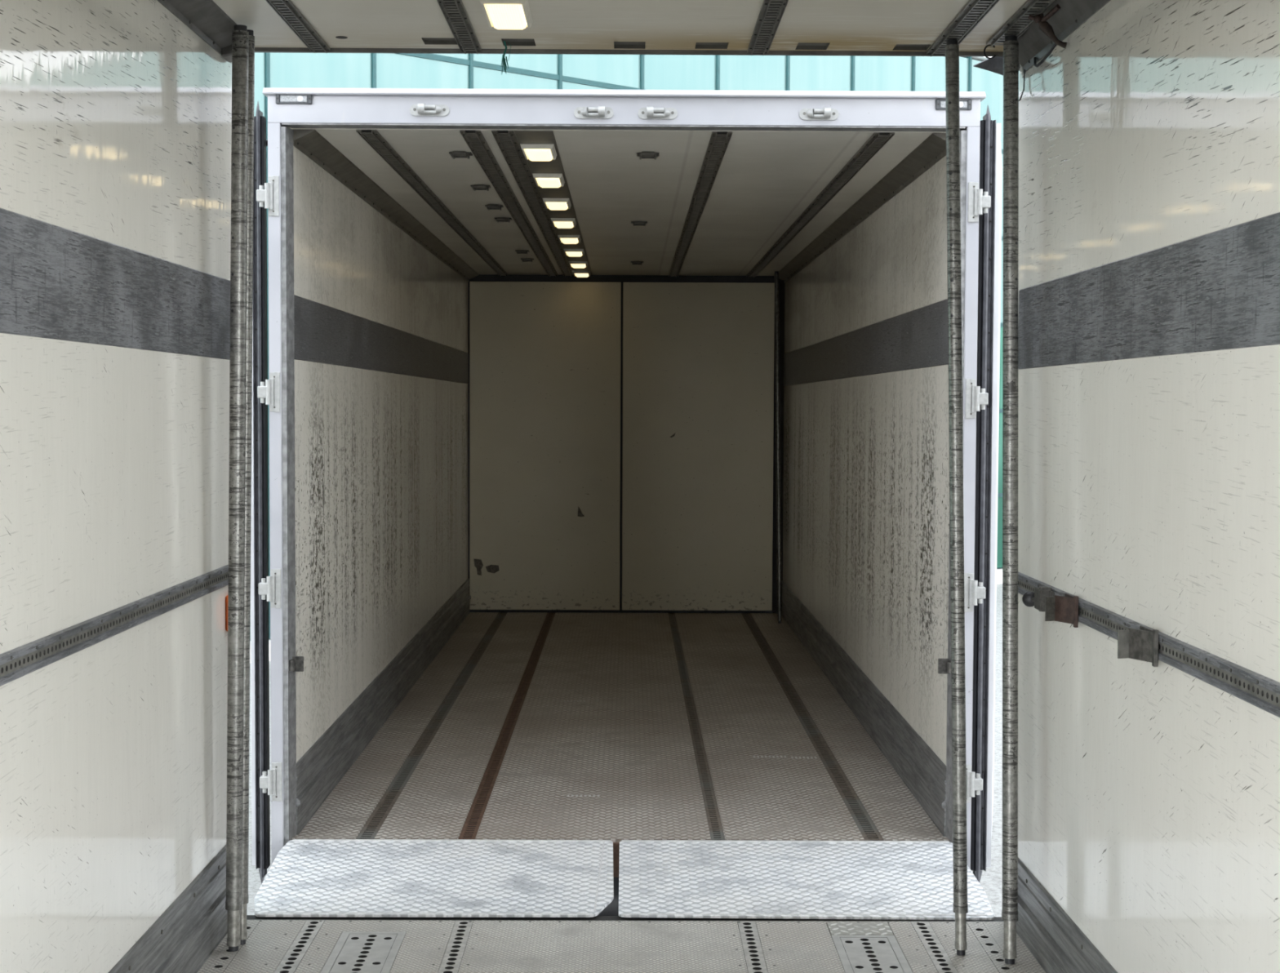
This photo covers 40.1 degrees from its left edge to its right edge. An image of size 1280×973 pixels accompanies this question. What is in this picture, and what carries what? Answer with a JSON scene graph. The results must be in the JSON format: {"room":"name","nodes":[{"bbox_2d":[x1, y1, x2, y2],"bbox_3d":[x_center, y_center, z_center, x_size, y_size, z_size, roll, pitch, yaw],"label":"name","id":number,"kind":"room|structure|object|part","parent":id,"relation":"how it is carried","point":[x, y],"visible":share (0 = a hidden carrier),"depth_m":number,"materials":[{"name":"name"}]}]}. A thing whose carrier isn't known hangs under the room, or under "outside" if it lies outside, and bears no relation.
{"room":"cargo space","nodes":[
{"label":"cargo space","id":0,"kind":"room"},
{"bbox_2d":[0,0,468,972],"bbox_3d":[-1.320,-0.081,7.656,0.060,2.935,12.320,0,3,0],"label":"wall","id":1,"kind":"structure","parent":0,"point":[116,115],"depth_m":4.58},
{"bbox_2d":[0,564,228,686],"bbox_3d":[-1.259,0.344,3.857,0.016,0.060,3.290,0,3,0],"label":"track","id":2,"kind":"object","parent":1,"relation":"attached to","point":[16,663],"visible":0.97,"depth_m":4.10,"materials":[{"name":"metal"}]},
{"bbox_2d":[0,208,230,359],"bbox_3d":[-1.260,-0.426,3.474,0.003,0.246,3.995,0,3,0],"label":"trim","id":3,"kind":"structure","parent":1,"relation":"attached to","point":[56,282],"depth_m":4.11,"materials":[{"name":"grey metal"}]},
{"bbox_2d":[107,844,227,972],"bbox_3d":[-1.258,1.324,3.551,0.022,0.262,3.990,0,3,0],"label":"baseboard","id":4,"kind":"structure","parent":1,"relation":"attached to","point":[183,938],"depth_m":4.92,"materials":[{"name":"metal"}]},
{"bbox_2d":[156,0,236,53],"bbox_3d":[-1.214,-1.246,3.369,0.088,0.057,3.860,0,3,0],"label":"trim","id":5,"kind":"structure","parent":1,"relation":"attached to","point":[204,18],"depth_m":4.96,"materials":[{"name":"metal"}]},
{"bbox_2d":[225,595,227,631],"bbox_3d":[-1.264,0.401,5.448,0.027,0.134,0.085,0,3,0],"label":"marker","id":6,"kind":"object","parent":1,"relation":"attached to","point":[226,597],"visible":0.06,"depth_m":5.41,"materials":[{"name":"orange plastic"}]},
{"bbox_2d":[293,294,468,383],"bbox_3d":[-1.318,-0.759,10.133,0.003,0.242,7.190,0,3,0],"label":"trim","id":7,"kind":"structure","parent":1,"relation":"attached to","point":[324,334],"depth_m":8.36,"materials":[{"name":"grey metal"}]},
{"bbox_2d":[296,578,471,835],"bbox_3d":[-1.316,1.019,10.213,0.022,0.266,7.190,0,3,0],"label":"baseboard","id":8,"kind":"structure","parent":1,"relation":"attached to","point":[322,766],"depth_m":8.40,"materials":[{"name":"metal"}]},
{"bbox_2d":[293,129,479,281],"bbox_3d":[-1.275,-1.462,10.111,0.084,0.057,7.170,0,3,0],"label":"trim","id":9,"kind":"structure","parent":1,"relation":"attached to","point":[310,143],"depth_m":8.25,"materials":[{"name":"metal"}]},
{"bbox_2d":[292,128,946,275],"bbox_3d":[-0.082,-1.542,10.143,2.557,0.110,7.235,0,3,0],"label":"ceiling","id":10,"kind":"structure","parent":0,"point":[765,180],"depth_m":8.30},
{"bbox_2d":[355,129,507,275],"bbox_3d":[-1.041,-1.482,10.096,0.074,0.014,7.142,0,3,0],"label":"ceiling track","id":11,"kind":"object","parent":10,"relation":"attached to","point":[373,138],"visible":1,"depth_m":8.28,"materials":[{"name":"grey metal"}]},
{"bbox_2d":[448,151,472,159],"bbox_3d":[-0.728,-1.342,7.109,0.090,0.020,0.105,0,3,0],"label":"bracket","id":12,"kind":"object","parent":10,"relation":"attached to","point":[454,155],"visible":1,"depth_m":7.10,"materials":[{"name":"metal"}]},
{"bbox_3d":[-0.728,-1.350,7.129,0.090,0.006,0.065,0,3,0],"label":"plate","id":13,"kind":"part","parent":12,"relation":"part of","materials":[{"name":"metal"}]},
{"bbox_2d":[470,185,490,191],"bbox_3d":[-0.743,-1.390,8.168,0.090,0.020,0.105,0,3,0],"label":"bracket","id":14,"kind":"object","parent":10,"relation":"attached to","point":[474,188],"visible":1,"depth_m":8.16,"materials":[{"name":"metal"}]},
{"bbox_2d":[484,204,503,210],"bbox_3d":[-0.747,-1.427,8.977,0.090,0.020,0.105,0,3,0],"label":"bracket","id":15,"kind":"object","parent":10,"relation":"attached to","point":[489,207],"visible":1,"depth_m":8.96,"materials":[{"name":"metal"}]},
{"bbox_2d":[494,217,511,222],"bbox_3d":[-0.748,-1.454,9.577,0.090,0.020,0.105,0,3,0],"label":"bracket","id":16,"kind":"object","parent":10,"relation":"attached to","point":[498,220],"visible":1,"depth_m":9.56,"materials":[{"name":"metal"}]},
{"bbox_2d":[459,130,557,276],"bbox_3d":[-0.655,-1.480,10.098,0.076,0.014,7.142,0,3,0],"label":"ceiling track","id":17,"kind":"object","parent":10,"relation":"attached to","point":[475,140],"visible":1,"depth_m":8.28,"materials":[{"name":"grey metal"}]},
{"bbox_2d":[515,250,528,253],"bbox_3d":[-0.777,-1.545,11.565,0.090,0.020,0.105,0,3,0],"label":"bracket","id":18,"kind":"object","parent":10,"relation":"attached to","point":[517,251],"visible":1,"depth_m":11.55,"materials":[{"name":"metal"}]},
{"bbox_2d":[520,258,533,262],"bbox_3d":[-0.784,-1.574,12.204,0.090,0.020,0.105,0,3,0],"label":"bracket","id":19,"kind":"object","parent":10,"relation":"attached to","point":[522,260],"visible":1,"depth_m":12.19,"materials":[{"name":"metal"}]},
{"bbox_2d":[491,130,573,276],"bbox_3d":[-0.534,-1.480,10.099,0.081,0.014,7.142,0,3,0],"label":"ceiling track","id":20,"kind":"object","parent":10,"relation":"attached to","point":[507,141],"visible":1,"depth_m":8.28,"materials":[{"name":"grey metal"}]},
{"bbox_2d":[520,143,556,161],"bbox_3d":[-0.403,-1.329,6.994,0.132,0.026,0.300,0,3,0],"label":"recessed light","id":21,"kind":"object","parent":10,"relation":"in","point":[532,152],"visible":1,"depth_m":6.91,"materials":[{"name":"beige plastic"}]},
{"bbox_2d":[532,173,564,187],"bbox_3d":[-0.408,-1.368,7.864,0.132,0.026,0.300,0,3,0],"label":"recessed light","id":22,"kind":"object","parent":10,"relation":"in","point":[544,180],"visible":1,"depth_m":7.77,"materials":[{"name":"beige plastic"}]},
{"bbox_2d":[514,130,592,275],"bbox_3d":[-0.419,-1.485,10.100,0.144,0.002,7.142,0,3,0],"label":"trim","id":23,"kind":"structure","parent":10,"relation":"attached to","point":[537,137],"depth_m":8.23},
{"bbox_2d":[542,198,571,210],"bbox_3d":[-0.414,-1.410,8.773,0.132,0.026,0.300,0,3,0],"label":"recessed light","id":24,"kind":"object","parent":10,"relation":"in","point":[553,204],"visible":1,"depth_m":8.66,"materials":[{"name":"beige plastic"}]},
{"bbox_2d":[551,217,576,228],"bbox_3d":[-0.420,-1.451,9.682,0.132,0.026,0.300,0,3,0],"label":"recessed light","id":25,"kind":"object","parent":10,"relation":"in","point":[560,223],"visible":1,"depth_m":9.55,"materials":[{"name":"beige plastic"}]},
{"bbox_2d":[557,235,581,244],"bbox_3d":[-0.426,-1.494,10.621,0.132,0.026,0.300,0,3,0],"label":"recessed light","id":26,"kind":"object","parent":10,"relation":"in","point":[566,239],"visible":1,"depth_m":10.48,"materials":[{"name":"beige plastic"}]},
{"bbox_2d":[563,248,584,257],"bbox_3d":[-0.432,-1.535,11.540,0.132,0.026,0.300,0,3,0],"label":"recessed light","id":27,"kind":"object","parent":10,"relation":"in","point":[570,252],"visible":1,"depth_m":11.42,"materials":[{"name":"beige plastic"}]},
{"bbox_2d":[568,261,588,268],"bbox_3d":[-0.439,-1.579,12.509,0.132,0.026,0.300,0,3,0],"label":"recessed light","id":28,"kind":"object","parent":10,"relation":"in","point":[575,264],"visible":1,"depth_m":12.37,"materials":[{"name":"beige plastic"}]},
{"bbox_2d":[573,271,591,277],"bbox_3d":[-0.444,-1.620,13.398,0.132,0.026,0.300,0,3,0],"label":"recessed light","id":29,"kind":"object","parent":10,"relation":"in","point":[576,273],"visible":1,"depth_m":13.27,"materials":[{"name":"beige plastic"}]},
{"bbox_2d":[631,261,643,265],"bbox_3d":[-0.021,-1.580,12.409,0.090,0.020,0.105,0,3,0],"label":"bracket","id":30,"kind":"object","parent":10,"relation":"attached to","point":[632,262],"visible":1,"depth_m":12.39,"materials":[{"name":"metal"}]},
{"bbox_2d":[631,222,647,226],"bbox_3d":[-0.004,-1.458,9.742,0.090,0.020,0.105,0,3,0],"label":"bracket","id":31,"kind":"object","parent":10,"relation":"attached to","point":[635,224],"visible":1,"depth_m":9.73,"materials":[{"name":"metal"}]},
{"bbox_2d":[636,152,658,159],"bbox_3d":[0.032,-1.339,7.104,0.090,0.020,0.105,0,3,0],"label":"bracket","id":32,"kind":"object","parent":10,"relation":"attached to","point":[642,155],"visible":1,"depth_m":7.09,"materials":[{"name":"metal"}]},
{"bbox_3d":[0.032,-1.346,7.124,0.090,0.006,0.065,0,3,0],"label":"plate","id":33,"kind":"part","parent":32,"relation":"part of","materials":[{"name":"metal"}]},
{"bbox_2d":[668,131,732,276],"bbox_3d":[0.284,-1.476,10.104,0.075,0.014,7.142,0,3,0],"label":"ceiling track","id":34,"kind":"object","parent":10,"relation":"attached to","point":[718,143],"visible":1,"depth_m":8.28,"materials":[{"name":"grey metal"}]},
{"bbox_2d":[746,132,894,277],"bbox_3d":[0.888,-1.474,10.108,0.075,0.014,7.142,0,3,0],"label":"ceiling track","id":35,"kind":"object","parent":10,"relation":"attached to","point":[877,140],"visible":1,"depth_m":8.27,"materials":[{"name":"grey metal"}]},
{"bbox_2d":[212,0,1026,57],"bbox_3d":[-0.028,-1.313,3.475,2.570,0.102,4.062,0,3,0],"label":"ceiling","id":36,"kind":"structure","parent":0,"point":[836,28],"depth_m":5.16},
{"bbox_2d":[221,44,231,62],"bbox_3d":[-1.237,-1.333,5.357,0.062,0.062,0.100,0,3,0],"label":"end cap","id":37,"kind":"object","parent":36,"relation":"attached to","point":[226,52],"visible":0.22,"depth_m":5.31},
{"bbox_2d":[265,0,330,53],"bbox_3d":[-0.989,-1.294,3.968,0.063,0.014,3.058,0,3,0],"label":"ceiling track","id":38,"kind":"object","parent":36,"relation":"attached to","point":[286,10],"visible":1,"depth_m":5.10,"materials":[{"name":"metal"}]},
{"bbox_2d":[436,0,481,53],"bbox_3d":[-0.518,-1.292,3.971,0.065,0.014,3.058,0,3,0],"label":"ceiling track","id":39,"kind":"object","parent":36,"relation":"attached to","point":[454,11],"visible":1,"depth_m":5.10,"materials":[{"name":"metal"}]},
{"bbox_2d":[501,40,511,75],"bbox_3d":[-0.410,-1.311,5.370,0.031,0.102,0.013,0,3,0],"label":"cord","id":40,"kind":"object","parent":36,"relation":"hanging from","point":[504,66],"visible":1,"depth_m":5.37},
{"bbox_2d":[480,0,533,29],"bbox_3d":[-0.375,-1.329,4.938,0.132,0.026,0.300,0,3,0],"label":"recessed light","id":41,"kind":"object","parent":36,"relation":"in","point":[499,14],"visible":1,"depth_m":4.89,"materials":[{"name":"beige plastic"}]},
{"bbox_2d":[746,0,788,55],"bbox_3d":[0.377,-1.288,3.977,0.065,0.014,3.058,0,3,0],"label":"ceiling track","id":42,"kind":"object","parent":36,"relation":"attached to","point":[771,11],"visible":1,"depth_m":5.10,"materials":[{"name":"metal"}]},
{"bbox_2d":[926,0,999,57],"bbox_3d":[0.944,-1.286,3.981,0.076,0.014,3.058,0,3,0],"label":"ceiling track","id":43,"kind":"object","parent":36,"relation":"attached to","point":[974,11],"visible":0.88,"depth_m":5.06,"materials":[{"name":"metal"}]},
{"bbox_2d":[983,44,995,59],"bbox_3d":[1.069,-1.328,5.362,0.039,0.046,0.006,0,3,0],"label":"cable","id":44,"kind":"object","parent":36,"relation":"hanging from","point":[988,45],"visible":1,"depth_m":5.36,"materials":[{"name":"black rubber"}]},
{"bbox_2d":[973,57,1019,75],"bbox_3d":[1.127,-1.321,5.531,0.155,0.083,0.017,1,3,23],"label":"flap","id":45,"kind":"object","parent":36,"relation":"hanging from","point":[995,64],"visible":0.52,"depth_m":5.54,"materials":[{"name":"grey metal"}]},
{"bbox_2d":[986,0,1057,46],"bbox_3d":[1.102,-1.281,3.903,0.075,0.014,2.900,0,3,0],"label":"ceiling track","id":46,"kind":"object","parent":36,"relation":"attached to","point":[1019,23],"visible":0.89,"depth_m":5.02,"materials":[{"name":"metal"}]},
{"bbox_2d":[1027,4,1066,48],"bbox_3d":[1.147,-1.273,4.883,0.079,0.108,0.124,-1,3,-30],"label":"strap","id":47,"kind":"object","parent":46,"relation":"hanging from","point":[1044,26],"visible":1,"depth_m":4.89,"materials":[{"name":"fabric"}]},
{"bbox_2d":[292,612,949,842],"bbox_3d":[-0.094,1.226,10.236,2.557,0.141,7.300,0,3,0],"label":"floor","id":48,"kind":"structure","parent":0,"point":[600,747],"depth_m":8.43,"materials":[{"name":"metal"}]},
{"bbox_2d":[355,612,506,839],"bbox_3d":[-1.054,1.164,10.197,0.068,0.017,7.240,0,3,0],"label":"floor track","id":49,"kind":"object","parent":48,"relation":"on","point":[373,824],"visible":1,"depth_m":8.40,"materials":[{"name":"grey metal"}]},
{"bbox_2d":[458,612,555,839],"bbox_3d":[-0.673,1.165,10.199,0.062,0.017,7.240,0,3,0],"label":"floor track","id":50,"kind":"object","parent":48,"relation":"on","point":[476,813],"visible":0.99,"depth_m":8.44,"materials":[{"name":"metal"}]},
{"bbox_2d":[667,613,724,839],"bbox_3d":[0.270,1.169,10.206,0.052,0.017,7.240,0,3,0],"label":"floor track","id":51,"kind":"object","parent":48,"relation":"on","point":[714,824],"visible":1,"depth_m":8.41,"materials":[{"name":"metal"}]},
{"bbox_2d":[774,271,782,623],"bbox_3d":[1.040,-0.298,13.218,0.036,2.647,0.212,0,3,-10],"label":"pole","id":52,"kind":"object","parent":48,"relation":"on","point":[776,273],"visible":1,"depth_m":13.20,"materials":[{"name":"metal"}]},
{"bbox_2d":[741,613,884,840],"bbox_3d":[0.857,1.171,10.209,0.072,0.017,7.240,0,3,0],"label":"floor track","id":53,"kind":"object","parent":48,"relation":"on","point":[855,807],"visible":1,"depth_m":8.43,"materials":[{"name":"grey metal"}]},
{"bbox_2d":[197,915,1045,972],"bbox_3d":[-0.040,1.557,3.609,2.570,0.201,4.070,0,3,0],"label":"floor","id":54,"kind":"structure","parent":0,"point":[597,944],"depth_m":5.26,"materials":[{"name":"metal"}]},
{"bbox_2d":[225,24,248,951],"bbox_3d":[-1.187,0.019,5.168,0.082,2.722,0.050,-1,3,-22],"label":"pole","id":55,"kind":"object","parent":54,"relation":"on","point":[240,35],"visible":1,"depth_m":5.15,"materials":[{"name":"metal"}]},
{"bbox_2d":[240,29,254,944],"bbox_3d":[-1.176,0.017,5.229,0.070,2.722,0.037,-1,3,-18],"label":"pole","id":56,"kind":"object","parent":54,"relation":"on","point":[243,932],"visible":0.58,"depth_m":5.21,"materials":[{"name":"metal"}]},
{"bbox_3d":[-0.816,1.410,4.939,0.145,0.030,0.910,0,3,0],"label":"access plate","id":57,"kind":"part","parent":54,"relation":"part of","materials":[{"name":"grey metal"}]},
{"bbox_3d":[-0.815,1.400,4.939,0.196,0.012,0.950,0,3,0],"label":"access frame","id":58,"kind":"part","parent":54,"relation":"part of","materials":[{"name":"grey metal"}]},
{"bbox_2d":[254,839,613,917],"bbox_3d":[-0.698,1.346,6.069,1.218,0.019,0.982,0,3,0],"label":"ramp","id":59,"kind":"object","parent":54,"relation":"on","point":[306,877],"visible":1,"depth_m":6.01,"materials":[{"name":"silver metal"}]},
{"bbox_3d":[-0.699,1.325,6.551,1.180,0.016,0.016,0,3,0],"label":"hinge rod","id":60,"kind":"part","parent":59,"relation":"part of","materials":[{"name":"grey metal"}]},
{"bbox_2d":[618,840,995,919],"bbox_3d":[0.546,1.351,6.069,1.240,0.019,0.999,0,3,0],"label":"ramp","id":61,"kind":"object","parent":54,"relation":"on","point":[791,879],"visible":0.99,"depth_m":6.01,"materials":[{"name":"silver metal"}]},
{"bbox_3d":[0.541,1.330,6.560,1.220,0.016,0.016,0,3,0],"label":"hinge rod","id":62,"kind":"part","parent":61,"relation":"part of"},
{"bbox_3d":[0.688,1.417,4.924,0.143,0.030,0.910,0,3,0],"label":"access plate","id":63,"kind":"part","parent":54,"relation":"part of","materials":[{"name":"grey metal"}]},
{"bbox_3d":[0.688,1.407,4.923,0.194,0.012,0.950,0,3,0],"label":"access frame","id":64,"kind":"part","parent":54,"relation":"part of","materials":[{"name":"grey metal"}]},
{"bbox_2d":[945,39,968,955],"bbox_3d":[0.944,0.025,5.242,0.043,2.724,0.219,0,3,-9],"label":"pole","id":65,"kind":"object","parent":54,"relation":"on","point":[960,904],"visible":1,"depth_m":5.22,"materials":[{"name":"metal"}]},
{"bbox_2d":[1001,35,1018,964],"bbox_3d":[1.092,0.029,5.174,0.048,2.724,0.245,0,3,3],"label":"pole","id":66,"kind":"object","parent":54,"relation":"on","point":[1011,45],"visible":1,"depth_m":5.15,"materials":[{"name":"metal"}]},
{"bbox_2d":[256,88,991,877],"bbox_3d":[-0.064,0.093,6.549,2.688,3.099,0.183,0,3,0],"label":"frame","id":67,"kind":"object","parent":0,"point":[292,108],"visible":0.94,"depth_m":6.45,"materials":[{"name":"white paint"}]},
{"bbox_2d":[250,101,270,884],"bbox_3d":[-1.536,0.018,7.175,0.116,2.950,1.261,0,3,-13],"label":"door","id":68,"kind":"structure","parent":67,"relation":"attached to","point":[260,647],"depth_m":6.58,"materials":[{"name":"white metal"}]},
{"bbox_3d":[-1.581,0.007,7.188,0.029,2.800,1.215,0,3,-13],"label":"door panel","id":69,"kind":"part","parent":68,"relation":"part of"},
{"bbox_3d":[-1.347,0.152,6.538,0.045,2.972,0.095,0,3,0],"label":"corner post","id":70,"kind":"part","parent":67,"relation":"part of","materials":[{"name":"white metal"}]},
{"bbox_2d":[275,94,311,104],"bbox_3d":[-1.265,-1.416,6.413,0.132,0.038,0.013,0,3,0],"label":"marker lamp","id":71,"kind":"object","parent":67,"relation":"attached to","point":[280,99],"depth_m":6.41,"materials":[{"name":"white plastic"}]},
{"bbox_3d":[-1.285,0.664,6.552,0.054,0.057,0.040,0,3,0],"label":"catch plate","id":72,"kind":"part","parent":67,"relation":"part of","materials":[{"name":"metal"}]},
{"bbox_3d":[-0.070,1.399,6.580,2.516,0.128,0.019,0,3,0],"label":"sill","id":73,"kind":"part","parent":67,"relation":"part of","materials":[{"name":"brown metal"}]},
{"bbox_3d":[1.145,0.674,6.568,0.054,0.057,0.040,0,3,0],"label":"catch plate","id":74,"kind":"part","parent":67,"relation":"part of","materials":[{"name":"metal"}]},
{"bbox_2d":[935,99,972,110],"bbox_3d":[1.149,-1.398,6.429,0.132,0.038,0.013,0,3,0],"label":"marker lamp","id":75,"kind":"object","parent":67,"relation":"attached to","point":[940,104],"depth_m":6.42,"materials":[{"name":"white plastic"}]},
{"bbox_3d":[1.218,0.162,6.555,0.047,2.972,0.095,0,3,0],"label":"corner post","id":76,"kind":"part","parent":67,"relation":"part of","materials":[{"name":"white metal"}]},
{"bbox_2d":[468,274,785,614],"bbox_3d":[-0.112,-0.278,13.766,2.557,2.745,0.110,0,3,0],"label":"wall","id":77,"kind":"structure","parent":0,"point":[622,452],"depth_m":13.74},
{"bbox_3d":[-0.743,-0.313,13.746,1.179,2.568,0.018,0,3,0],"label":"bulkhead panel","id":78,"kind":"part","parent":77,"relation":"part of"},
{"bbox_3d":[0.454,-0.308,13.754,1.182,2.568,0.018,0,3,0],"label":"bulkhead panel","id":79,"kind":"part","parent":77,"relation":"part of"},
{"bbox_2d":[782,0,1279,972],"bbox_3d":[1.193,-0.070,7.673,0.063,2.935,12.320,0,3,0],"label":"wall","id":80,"kind":"structure","parent":0,"point":[1148,487],"depth_m":4.42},
{"bbox_2d":[773,133,946,283],"bbox_3d":[1.110,-1.453,10.127,0.082,0.057,7.170,0,3,0],"label":"trim","id":81,"kind":"structure","parent":80,"relation":"attached to","point":[932,149],"depth_m":8.34,"materials":[{"name":"metal"}]},
{"bbox_2d":[781,580,946,836],"bbox_3d":[1.129,1.031,10.230,0.022,0.262,7.190,0,3,0],"label":"baseboard","id":82,"kind":"structure","parent":80,"relation":"attached to","point":[922,771],"depth_m":8.43,"materials":[{"name":"metal"}]},
{"bbox_2d":[783,298,948,386],"bbox_3d":[1.146,-0.747,10.149,0.003,0.251,7.190,0,3,0],"label":"trim","id":83,"kind":"structure","parent":80,"relation":"attached to","point":[916,339],"depth_m":8.44,"materials":[{"name":"grey metal"}]},
{"bbox_2d":[970,105,1002,882],"bbox_3d":[1.396,0.030,7.194,0.131,2.950,1.263,1,3,12],"label":"door","id":84,"kind":"structure","parent":80,"relation":"in","point":[990,148],"depth_m":6.60,"materials":[{"name":"white metal"}]},
{"bbox_3d":[1.445,0.019,7.208,0.037,2.800,1.216,1,3,12],"label":"door panel","id":85,"kind":"part","parent":84,"relation":"part of","materials":[{"name":"white metal"}]},
{"bbox_2d":[1018,69,1025,101],"bbox_3d":[1.159,-1.238,5.397,0.051,0.118,0.004,0,3,0],"label":"cable","id":86,"kind":"object","parent":80,"relation":"hanging from","point":[1024,69],"visible":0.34,"depth_m":5.39,"materials":[{"name":"black rubber"}]},
{"bbox_2d":[1033,43,1056,67],"bbox_3d":[1.173,-1.253,5.116,0.028,0.053,0.284,0,3,0],"label":"cable","id":87,"kind":"object","parent":80,"relation":"hanging from","point":[1051,51],"visible":0.88,"depth_m":5.06,"materials":[{"name":"black rubber"}]},
{"bbox_2d":[1017,0,1111,73],"bbox_3d":[1.176,-1.228,3.446,0.052,0.079,3.980,0,3,0],"label":"trim","id":88,"kind":"structure","parent":80,"relation":"attached to","point":[1033,42],"depth_m":4.92,"materials":[{"name":"metal"}]},
{"bbox_2d":[1016,857,1117,972],"bbox_3d":[1.180,1.354,3.568,0.022,0.222,3.990,0,3,0],"label":"baseboard","id":89,"kind":"structure","parent":80,"relation":"attached to","point":[1055,941],"depth_m":5.01,"materials":[{"name":"metal"}]},
{"bbox_2d":[1017,212,1279,369],"bbox_3d":[1.197,-0.400,3.491,0.003,0.248,3.995,0,3,0],"label":"trim","id":90,"kind":"structure","parent":80,"relation":"attached to","point":[1220,290],"depth_m":3.98,"materials":[{"name":"grey metal"}]},
{"bbox_2d":[1017,571,1279,717],"bbox_3d":[1.185,0.371,3.873,0.016,0.062,3.290,0,3,0],"label":"track","id":91,"kind":"object","parent":80,"relation":"attached to","point":[1260,691],"visible":0.67,"depth_m":3.74,"materials":[{"name":"metal"}]},
{"bbox_2d":[1022,586,1054,611],"bbox_3d":[1.146,0.321,5.066,0.047,0.073,0.217,0,3,0],"label":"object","id":92,"kind":"object","parent":91,"relation":"attached to","point":[1037,598],"visible":0.91,"depth_m":5.01,"materials":[{"name":"metal"}]},
{"bbox_3d":[1.145,0.331,5.153,0.045,0.046,0.045,0,3,0],"label":"knob","id":93,"kind":"part","parent":92,"relation":"part of","materials":[{"name":"grey metal"}]},
{"bbox_2d":[1044,593,1078,627],"bbox_3d":[1.139,0.332,4.760,0.068,0.084,0.135,0,3,0],"label":"clip","id":94,"kind":"object","parent":91,"relation":"attached to","point":[1064,609],"visible":1,"depth_m":4.76,"materials":[{"name":"metal"}]},
{"bbox_3d":[1.167,0.333,4.760,0.011,0.084,0.135,0,3,0],"label":"plate","id":95,"kind":"part","parent":94,"relation":"part of","materials":[{"name":"metal"}]},
{"bbox_2d":[1117,625,1158,666],"bbox_3d":[1.143,0.365,4.051,0.068,0.084,0.135,0,3,0],"label":"clip","id":96,"kind":"object","parent":91,"relation":"attached to","point":[1141,644],"visible":1,"depth_m":4.05,"materials":[{"name":"metal"}]},
{"bbox_3d":[1.172,0.365,4.051,0.011,0.084,0.135,0,3,0],"label":"plate","id":97,"kind":"part","parent":96,"relation":"part of","materials":[{"name":"metal"}]},
{"label":"outside","id":98,"kind":"structure","parent":0,"visible":0},
{"bbox_2d":[246,583,1002,916],"bbox_3d":[-0.077,2.413,10.120,120.000,0.100,100.000,0,3,0],"label":"ground","id":99,"kind":"structure","parent":98,"point":[991,879],"depth_m":12.16,"materials":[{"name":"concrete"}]},
{"bbox_2d":[596,877,618,915],"bbox_3d":[-0.096,1.827,10.283,2.360,1.055,7.140,0,3,0],"label":"chassis","id":100,"kind":"object","parent":99,"relation":"on","point":[612,908],"visible":0.02,"depth_m":8.25,"materials":[{"name":"metal"}]},
{"bbox_2d":[249,52,1003,662],"bbox_3d":[2.758,-2.672,27.578,62.976,8.500,3.350,-2,3,-42],"label":"glass building","id":101,"kind":"structure","parent":99,"relation":"on","point":[272,70],"depth_m":23.08,"materials":[{"name":"teal glass"}]}
]}

